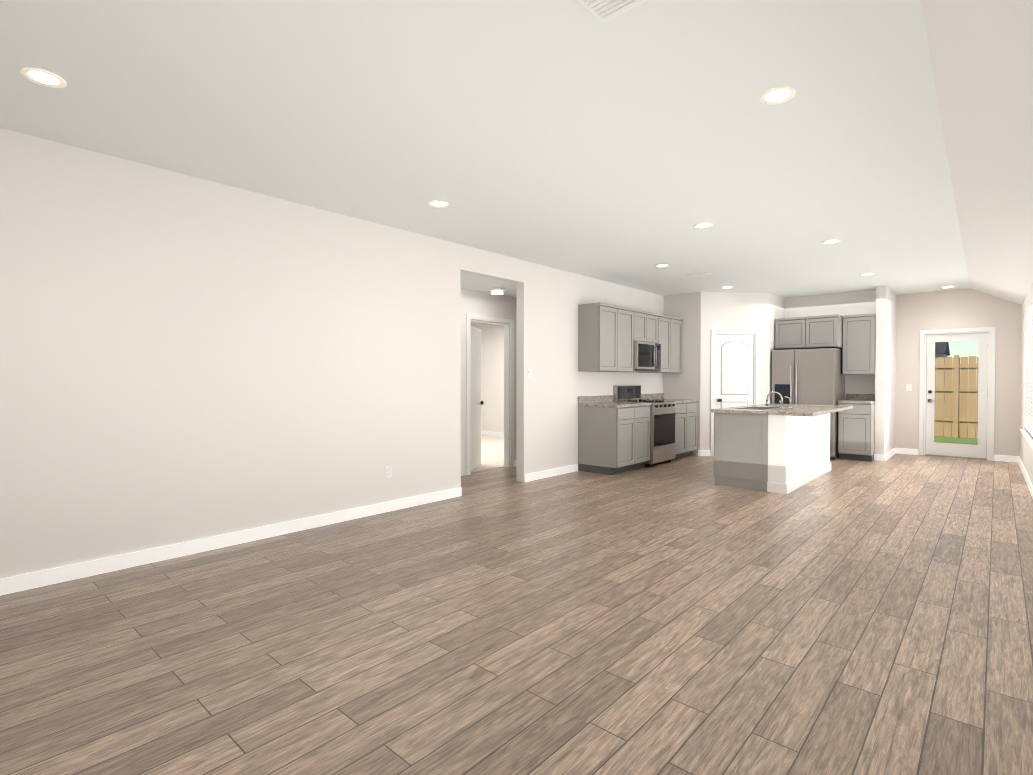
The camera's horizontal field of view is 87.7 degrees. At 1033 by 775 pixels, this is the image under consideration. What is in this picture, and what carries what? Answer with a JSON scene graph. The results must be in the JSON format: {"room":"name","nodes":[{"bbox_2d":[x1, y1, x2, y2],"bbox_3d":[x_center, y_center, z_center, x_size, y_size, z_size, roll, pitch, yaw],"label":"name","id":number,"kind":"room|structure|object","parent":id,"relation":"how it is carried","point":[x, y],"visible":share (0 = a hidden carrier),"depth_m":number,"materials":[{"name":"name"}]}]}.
{"room":"empty living room","nodes":[
{"label":"empty living room","id":0,"kind":"room"},
{"bbox_2d":[0,128,663,578],"bbox_3d":[-0.022,-0.286,6.611,0.120,2.900,13.040,1,1,42],"label":"wall","id":1,"kind":"structure","parent":0,"point":[186,358],"depth_m":4.05,"materials":[{"name":"paint"}]},
{"bbox_2d":[0,487,461,595],"bbox_3d":[-2.420,1.158,3.846,0.016,0.095,5.450,1,1,42],"label":"baseboard","id":2,"kind":"structure","parent":1,"relation":"attached to","point":[22,582],"depth_m":3.93,"materials":[{"name":"white wood"}]},
{"bbox_2d":[385,466,391,478],"bbox_3d":[-1.232,0.805,5.174,0.010,0.116,0.072,1,1,42],"label":"electrical outlet","id":3,"kind":"object","parent":1,"relation":"attached to","point":[388,472],"visible":1,"depth_m":5.17,"materials":[{"name":"plastic"}]},
{"bbox_2d":[527,368,530,376],"bbox_3d":[0.163,-0.198,6.715,0.015,0.116,0.072,1,1,42],"label":"light switch","id":4,"kind":"object","parent":1,"relation":"attached to","point":[528,372],"visible":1,"depth_m":6.70,"materials":[{"name":"white plastic"}]},
{"bbox_2d":[524,464,577,481],"bbox_3d":[0.476,1.110,7.085,0.016,0.095,1.140,1,1,42],"label":"baseboard","id":5,"kind":"structure","parent":1,"relation":"attached to","point":[572,468],"depth_m":7.04,"materials":[{"name":"white wood"}]},
{"bbox_2d":[578,302,633,371],"bbox_3d":[1.298,-0.705,7.725,0.350,0.925,0.920,1,1,42],"label":"upper cabinet","id":6,"kind":"object","parent":1,"relation":"attached to","point":[609,335],"depth_m":7.46,"materials":[{"name":"grey wood"}]},
{"bbox_2d":[634,310,657,342],"bbox_3d":[1.858,-0.941,8.348,0.350,0.470,0.760,1,1,42],"label":"upper cabinet","id":7,"kind":"object","parent":1,"relation":"attached to","point":[645,323],"depth_m":8.21,"materials":[{"name":"grey wood"}]},
{"bbox_2d":[633,341,660,371],"bbox_3d":[1.893,-0.484,8.323,0.444,0.435,0.755,1,1,42],"label":"microwave","id":8,"kind":"object","parent":7,"relation":"attached to","point":[647,356],"visible":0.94,"depth_m":8.15,"materials":[{"name":"silver metal"}]},
{"bbox_2d":[638,314,681,372],"bbox_3d":[2.401,-0.723,8.959,0.350,0.925,0.870,1,1,42],"label":"upper cabinet","id":9,"kind":"object","parent":1,"relation":"attached to","point":[669,327],"depth_m":8.84,"materials":[{"name":"grey wood"}]},
{"bbox_2d":[0,0,969,297],"bbox_3d":[1.589,-1.614,5.151,4.440,0.120,13.040,1,1,42],"label":"ceiling","id":10,"kind":"structure","parent":0,"point":[632,146],"depth_m":3.06,"materials":[{"name":"paint"}]},
{"bbox_2d":[20,68,65,87],"bbox_3d":[-2.306,-1.514,2.625,0.170,0.006,0.170,1,1,42],"label":"recessed light","id":11,"kind":"object","parent":10,"relation":"in","point":[43,77],"visible":1,"depth_m":2.62,"materials":[{"name":"white plastic"}]},
{"bbox_2d":[428,200,447,207],"bbox_3d":[-0.655,-1.542,4.502,0.170,0.006,0.170,1,1,42],"label":"recessed light","id":12,"kind":"object","parent":10,"relation":"in","point":[438,204],"visible":1,"depth_m":4.51,"materials":[{"name":"white plastic"}]},
{"bbox_2d":[578,0,646,22],"bbox_3d":[0.398,-1.500,2.019,0.320,0.016,0.230,1,1,42],"label":"ceiling vent","id":13,"kind":"object","parent":10,"relation":"in","point":[603,11],"visible":1,"depth_m":2.11,"materials":[{"name":"white metal"}]},
{"bbox_2d":[655,264,668,266],"bbox_3d":[1.872,-1.577,6.924,0.170,0.006,0.170,1,1,42],"label":"recessed light","id":14,"kind":"object","parent":10,"relation":"in","point":[663,265],"visible":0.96,"depth_m":6.91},
{"bbox_2d":[686,272,711,277],"bbox_3d":[2.547,-1.580,7.514,0.300,0.018,0.160,1,1,42],"label":"ceiling vent","id":15,"kind":"object","parent":10,"relation":"in","point":[699,275],"visible":0.98,"depth_m":7.49,"materials":[{"name":"white metal"}]},
{"bbox_2d":[694,223,712,227],"bbox_3d":[1.782,-1.551,5.128,0.170,0.006,0.170,1,1,42],"label":"recessed light","id":16,"kind":"object","parent":10,"relation":"in","point":[704,225],"visible":0.96,"depth_m":5.13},
{"bbox_2d":[760,86,795,104],"bbox_3d":[1.353,-1.516,2.788,0.170,0.006,0.170,1,1,42],"label":"recessed light","id":17,"kind":"object","parent":10,"relation":"in","point":[777,95],"visible":1,"depth_m":2.79,"materials":[{"name":"white plastic"}]},
{"bbox_2d":[822,239,839,243],"bbox_3d":[3.349,-1.560,5.725,0.170,0.006,0.170,1,1,42],"label":"recessed light","id":18,"kind":"object","parent":10,"relation":"in","point":[830,241],"visible":0.94,"depth_m":5.72,"materials":[{"name":"white plastic"}]},
{"bbox_2d":[859,273,873,275],"bbox_3d":[4.878,-1.586,7.496,0.170,0.006,0.170,1,1,42],"label":"recessed light","id":19,"kind":"object","parent":10,"relation":"in","point":[866,274],"visible":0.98,"depth_m":7.50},
{"bbox_2d":[471,435,503,471],"bbox_3d":[-2.866,1.177,8.987,5.500,0.104,7.920,1,1,42],"label":"floor","id":20,"kind":"structure","parent":0,"point":[492,452],"depth_m":9.26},
{"bbox_2d":[460,288,516,475],"bbox_3d":[-0.702,-0.295,7.185,0.100,2.900,2.290,1,1,42],"label":"wall","id":21,"kind":"structure","parent":0,"point":[472,302],"depth_m":7.29,"materials":[{"name":"paint"}]},
{"bbox_2d":[471,326,483,470],"bbox_3d":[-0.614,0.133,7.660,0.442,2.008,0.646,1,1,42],"label":"hall door","id":22,"kind":"structure","parent":21,"relation":"in","point":[476,402],"depth_m":7.68,"materials":[{"name":"wood"}]},
{"bbox_2d":[466,314,513,474],"bbox_3d":[-0.392,0.081,7.523,0.117,2.140,0.920,1,1,42],"label":"door frame","id":23,"kind":"structure","parent":21,"relation":"attached to","point":[509,394],"depth_m":7.78,"materials":[{"name":"white wood"}]},
{"bbox_2d":[460,272,516,297],"bbox_3d":[-0.374,-1.360,6.876,0.780,0.100,2.090,1,1,42],"label":"ceiling","id":24,"kind":"structure","parent":0,"point":[475,283],"depth_m":6.78,"materials":[{"name":"paint"}]},
{"bbox_2d":[490,287,504,294],"bbox_3d":[-0.254,-1.277,7.072,0.200,0.069,0.200,1,1,42],"label":"light","id":25,"kind":"object","parent":24,"relation":"attached to","point":[497,290],"visible":1,"depth_m":7.01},
{"bbox_2d":[0,453,1032,774],"bbox_3d":[1.544,1.235,5.234,6.080,0.100,13.040,1,1,42],"label":"floor","id":26,"kind":"structure","parent":0,"point":[684,615],"depth_m":2.62,"materials":[{"name":"brown wood"}]},
{"bbox_2d":[578,406,649,474],"bbox_3d":[1.401,0.699,7.652,0.630,0.900,0.917,1,1,42],"label":"base cabinet","id":27,"kind":"object","parent":26,"relation":"on","point":[612,441],"visible":0.98,"depth_m":7.35,"materials":[{"name":"grey wood"}]},
{"bbox_2d":[578,395,650,407],"bbox_3d":[1.400,0.178,7.637,0.638,0.139,0.929,1,1,42],"label":"countertop","id":28,"kind":"structure","parent":27,"relation":"on","point":[598,401],"depth_m":7.56,"materials":[{"name":"stone"}]},
{"bbox_2d":[613,385,677,466],"bbox_3d":[1.994,0.547,8.248,0.716,1.186,0.755,1,1,42],"label":"range","id":29,"kind":"object","parent":26,"relation":"on","point":[663,430],"visible":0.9,"depth_m":8.08,"materials":[{"name":"silver metal"}]},
{"bbox_2d":[667,402,696,460],"bbox_3d":[2.506,0.680,8.888,0.630,0.900,0.867,1,1,42],"label":"base cabinet","id":30,"kind":"object","parent":26,"relation":"on","point":[686,430],"visible":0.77,"depth_m":8.68,"materials":[{"name":"grey wood"}]},
{"bbox_2d":[641,393,697,403],"bbox_3d":[2.513,0.160,8.882,0.638,0.139,0.879,1,1,42],"label":"countertop","id":31,"kind":"structure","parent":30,"relation":"on","point":[656,396],"depth_m":9.01,"materials":[{"name":"stone"}]},
{"bbox_2d":[714,413,830,493],"bbox_3d":[3.400,0.721,7.035,0.836,0.874,2.146,1,1,42],"label":"kitchen island","id":32,"kind":"object","parent":26,"relation":"on","point":[784,454],"visible":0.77,"depth_m":6.29,"materials":[{"name":"white wood"}]},
{"bbox_2d":[711,403,852,415],"bbox_3d":[3.489,0.264,6.948,1.105,0.041,2.180,1,1,42],"label":"island countertop","id":33,"kind":"structure","parent":32,"relation":"on","point":[797,410],"depth_m":6.44,"materials":[{"name":"stone"}]},
{"bbox_2d":[766,391,791,408],"bbox_3d":[3.219,0.143,6.622,0.236,0.212,0.354,1,1,42],"label":"faucet","id":34,"kind":"object","parent":33,"relation":"on","point":[781,397],"visible":0.98,"depth_m":6.59,"materials":[{"name":"silver metal"}]},
{"bbox_2d":[772,348,844,459],"bbox_3d":[4.880,0.241,9.026,0.930,1.775,0.858,1,1,42],"label":"refrigerator","id":35,"kind":"object","parent":26,"relation":"on","point":[809,376],"visible":0.58,"depth_m":8.69,"materials":[{"name":"silver metal"}]},
{"bbox_2d":[838,403,874,461],"bbox_3d":[5.500,0.684,8.664,0.446,0.900,0.638,1,1,42],"label":"base cabinet","id":36,"kind":"object","parent":26,"relation":"on","point":[856,432],"visible":0.96,"depth_m":8.43,"materials":[{"name":"grey wood"}]},
{"bbox_2d":[838,394,874,403],"bbox_3d":[5.496,0.163,8.652,0.446,0.139,0.648,1,1,42],"label":"countertop","id":37,"kind":"structure","parent":36,"relation":"on","point":[861,398],"depth_m":8.79,"materials":[{"name":"stone"}]},
{"bbox_2d":[471,292,700,455],"bbox_3d":[0.474,-0.356,11.358,7.050,2.900,0.100,1,1,42],"label":"wall","id":38,"kind":"structure","parent":0,"point":[685,382],"depth_m":9.34,"materials":[{"name":"paint"}]},
{"bbox_2d":[481,431,503,436],"bbox_3d":[-0.183,1.034,11.889,5.370,0.096,0.015,1,1,42],"label":"baseboard","id":39,"kind":"structure","parent":38,"relation":"attached to","point":[491,433],"depth_m":12.19,"materials":[{"name":"white wood"}]},
{"bbox_2d":[700,292,768,449],"bbox_3d":[3.652,-0.322,9.055,1.174,2.900,0.100,0,1,-3],"label":"wall","id":40,"kind":"structure","parent":0,"point":[734,310],"depth_m":8.99,"materials":[{"name":"paint"}]},
{"bbox_2d":[700,450,709,455],"bbox_3d":[3.660,1.081,9.018,1.184,0.095,0.016,0,1,-3],"label":"baseboard","id":41,"kind":"structure","parent":40,"relation":"attached to","point":[704,452],"depth_m":8.98,"materials":[{"name":"white wood"}]},
{"bbox_2d":[710,329,759,455],"bbox_3d":[3.656,0.073,9.033,0.830,2.110,0.153,0,1,-3],"label":"pantry door","id":42,"kind":"structure","parent":40,"relation":"in","point":[735,368],"depth_m":9.01,"materials":[{"name":"wood"}]},
{"bbox_2d":[769,292,784,403],"bbox_3d":[4.493,-0.327,9.395,0.100,2.900,0.870,1,1,42],"label":"wall","id":43,"kind":"structure","parent":0,"point":[776,306],"depth_m":9.16,"materials":[{"name":"paint"}]},
{"bbox_2d":[785,290,875,399],"bbox_3d":[5.645,-0.330,9.539,1.425,2.900,0.880,1,1,42],"label":"wall","id":44,"kind":"structure","parent":0,"point":[853,303],"depth_m":9.04,"materials":[{"name":"paint"}]},
{"bbox_2d":[775,314,842,349],"bbox_3d":[4.976,-0.931,9.114,0.948,0.515,0.628,1,1,42],"label":"upper cabinet","id":45,"kind":"object","parent":44,"relation":"attached to","point":[816,332],"visible":1,"depth_m":8.86,"materials":[{"name":"grey wood"}]},
{"bbox_2d":[842,313,875,374],"bbox_3d":[5.586,-0.705,8.740,0.446,0.955,0.378,1,1,42],"label":"upper cabinet","id":46,"kind":"object","parent":44,"relation":"attached to","point":[859,346],"visible":1,"depth_m":8.60,"materials":[{"name":"grey wood"}]},
{"bbox_2d":[875,286,896,454],"bbox_3d":[6.116,-0.320,8.904,0.125,2.900,1.200,1,1,42],"label":"wall","id":47,"kind":"structure","parent":0,"point":[885,373],"depth_m":8.50,"materials":[{"name":"paint"}]},
{"bbox_2d":[880,448,895,460],"bbox_3d":[6.156,1.083,8.878,0.036,0.095,1.216,1,1,42],"label":"baseboard","id":48,"kind":"structure","parent":47,"relation":"attached to","point":[882,457],"depth_m":8.67,"materials":[{"name":"white wood"}]},
{"bbox_2d":[895,288,1021,455],"bbox_3d":[6.099,-0.333,9.804,4.750,2.900,0.120,1,1,42],"label":"wall","id":49,"kind":"structure","parent":0,"point":[916,313],"depth_m":8.72,"materials":[{"name":"paint"}]},
{"bbox_2d":[896,448,918,454],"bbox_3d":[6.695,1.078,9.201,0.290,0.095,0.016,1,1,42],"label":"baseboard","id":50,"kind":"structure","parent":49,"relation":"attached to","point":[898,450],"depth_m":9.20,"materials":[{"name":"white wood"}]},
{"bbox_2d":[906,384,911,390],"bbox_3d":[6.700,-0.014,9.182,0.080,0.120,0.011,1,1,42],"label":"light switch","id":51,"kind":"object","parent":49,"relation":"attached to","point":[908,387],"visible":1,"depth_m":9.18,"materials":[{"name":"white plastic"}]},
{"bbox_2d":[919,327,995,460],"bbox_3d":[7.195,0.079,8.808,0.948,2.104,0.151,1,1,42],"label":"back door","id":52,"kind":"structure","parent":49,"relation":"in","point":[983,449],"depth_m":8.75,"materials":[{"name":"white wood"}]},
{"bbox_2d":[994,455,1017,461],"bbox_3d":[7.621,1.090,8.373,0.274,0.095,0.016,1,1,42],"label":"baseboard","id":53,"kind":"structure","parent":49,"relation":"attached to","point":[1006,458],"depth_m":8.37,"materials":[{"name":"white wood"}]},
{"bbox_2d":[921,0,1032,304],"bbox_3d":[3.257,-1.412,3.472,0.893,0.555,13.328,1,1,42],"label":"ceiling","id":54,"kind":"structure","parent":0,"point":[981,53],"depth_m":2.91,"materials":[{"name":"paint"}]},
{"bbox_2d":[1020,283,1032,484],"bbox_3d":[3.487,-0.237,3.289,0.283,2.900,13.320,1,1,42],"label":"wall","id":55,"kind":"structure","parent":0,"point":[1026,453],"depth_m":7.34,"materials":[{"name":"paint"}]},
{"bbox_2d":[1018,456,1032,498],"bbox_3d":[3.424,1.165,3.341,0.176,0.095,13.083,1,1,42],"label":"baseboard","id":56,"kind":"structure","parent":55,"relation":"attached to","point":[1027,478],"depth_m":6.67,"materials":[{"name":"white wood"}]},
{"bbox_2d":[1020,305,1032,449],"bbox_3d":[5.760,-0.156,5.939,0.200,1.658,3.759,1,1,42],"label":"window","id":57,"kind":"structure","parent":55,"relation":"in","point":[1029,429],"depth_m":6.45,"materials":[{"name":"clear glass"}]},
{"label":"outside","id":58,"kind":"structure","parent":0,"visible":0},
{"bbox_2d":[934,423,977,444],"bbox_3d":[5.017,1.328,4.679,34.000,0.230,30.000,1,1,42],"label":"lawn","id":59,"kind":"structure","parent":58,"point":[959,439],"depth_m":12.22,"materials":[{"name":"green plant"}]},
{"bbox_2d":[934,355,987,437],"bbox_3d":[4.774,0.237,9.253,15.520,1.925,12.520,1,1,42],"label":"fence","id":60,"kind":"object","parent":59,"relation":"on","point":[950,377],"depth_m":12.59,"materials":[{"name":"brown wood"}]},
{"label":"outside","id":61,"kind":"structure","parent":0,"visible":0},
{"bbox_2d":[935,342,949,402],"bbox_3d":[23.421,-1.095,35.140,7.400,3.830,4.400,1,1,42],"label":"house","id":62,"kind":"structure","parent":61,"point":[942,352],"depth_m":31.86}
]}

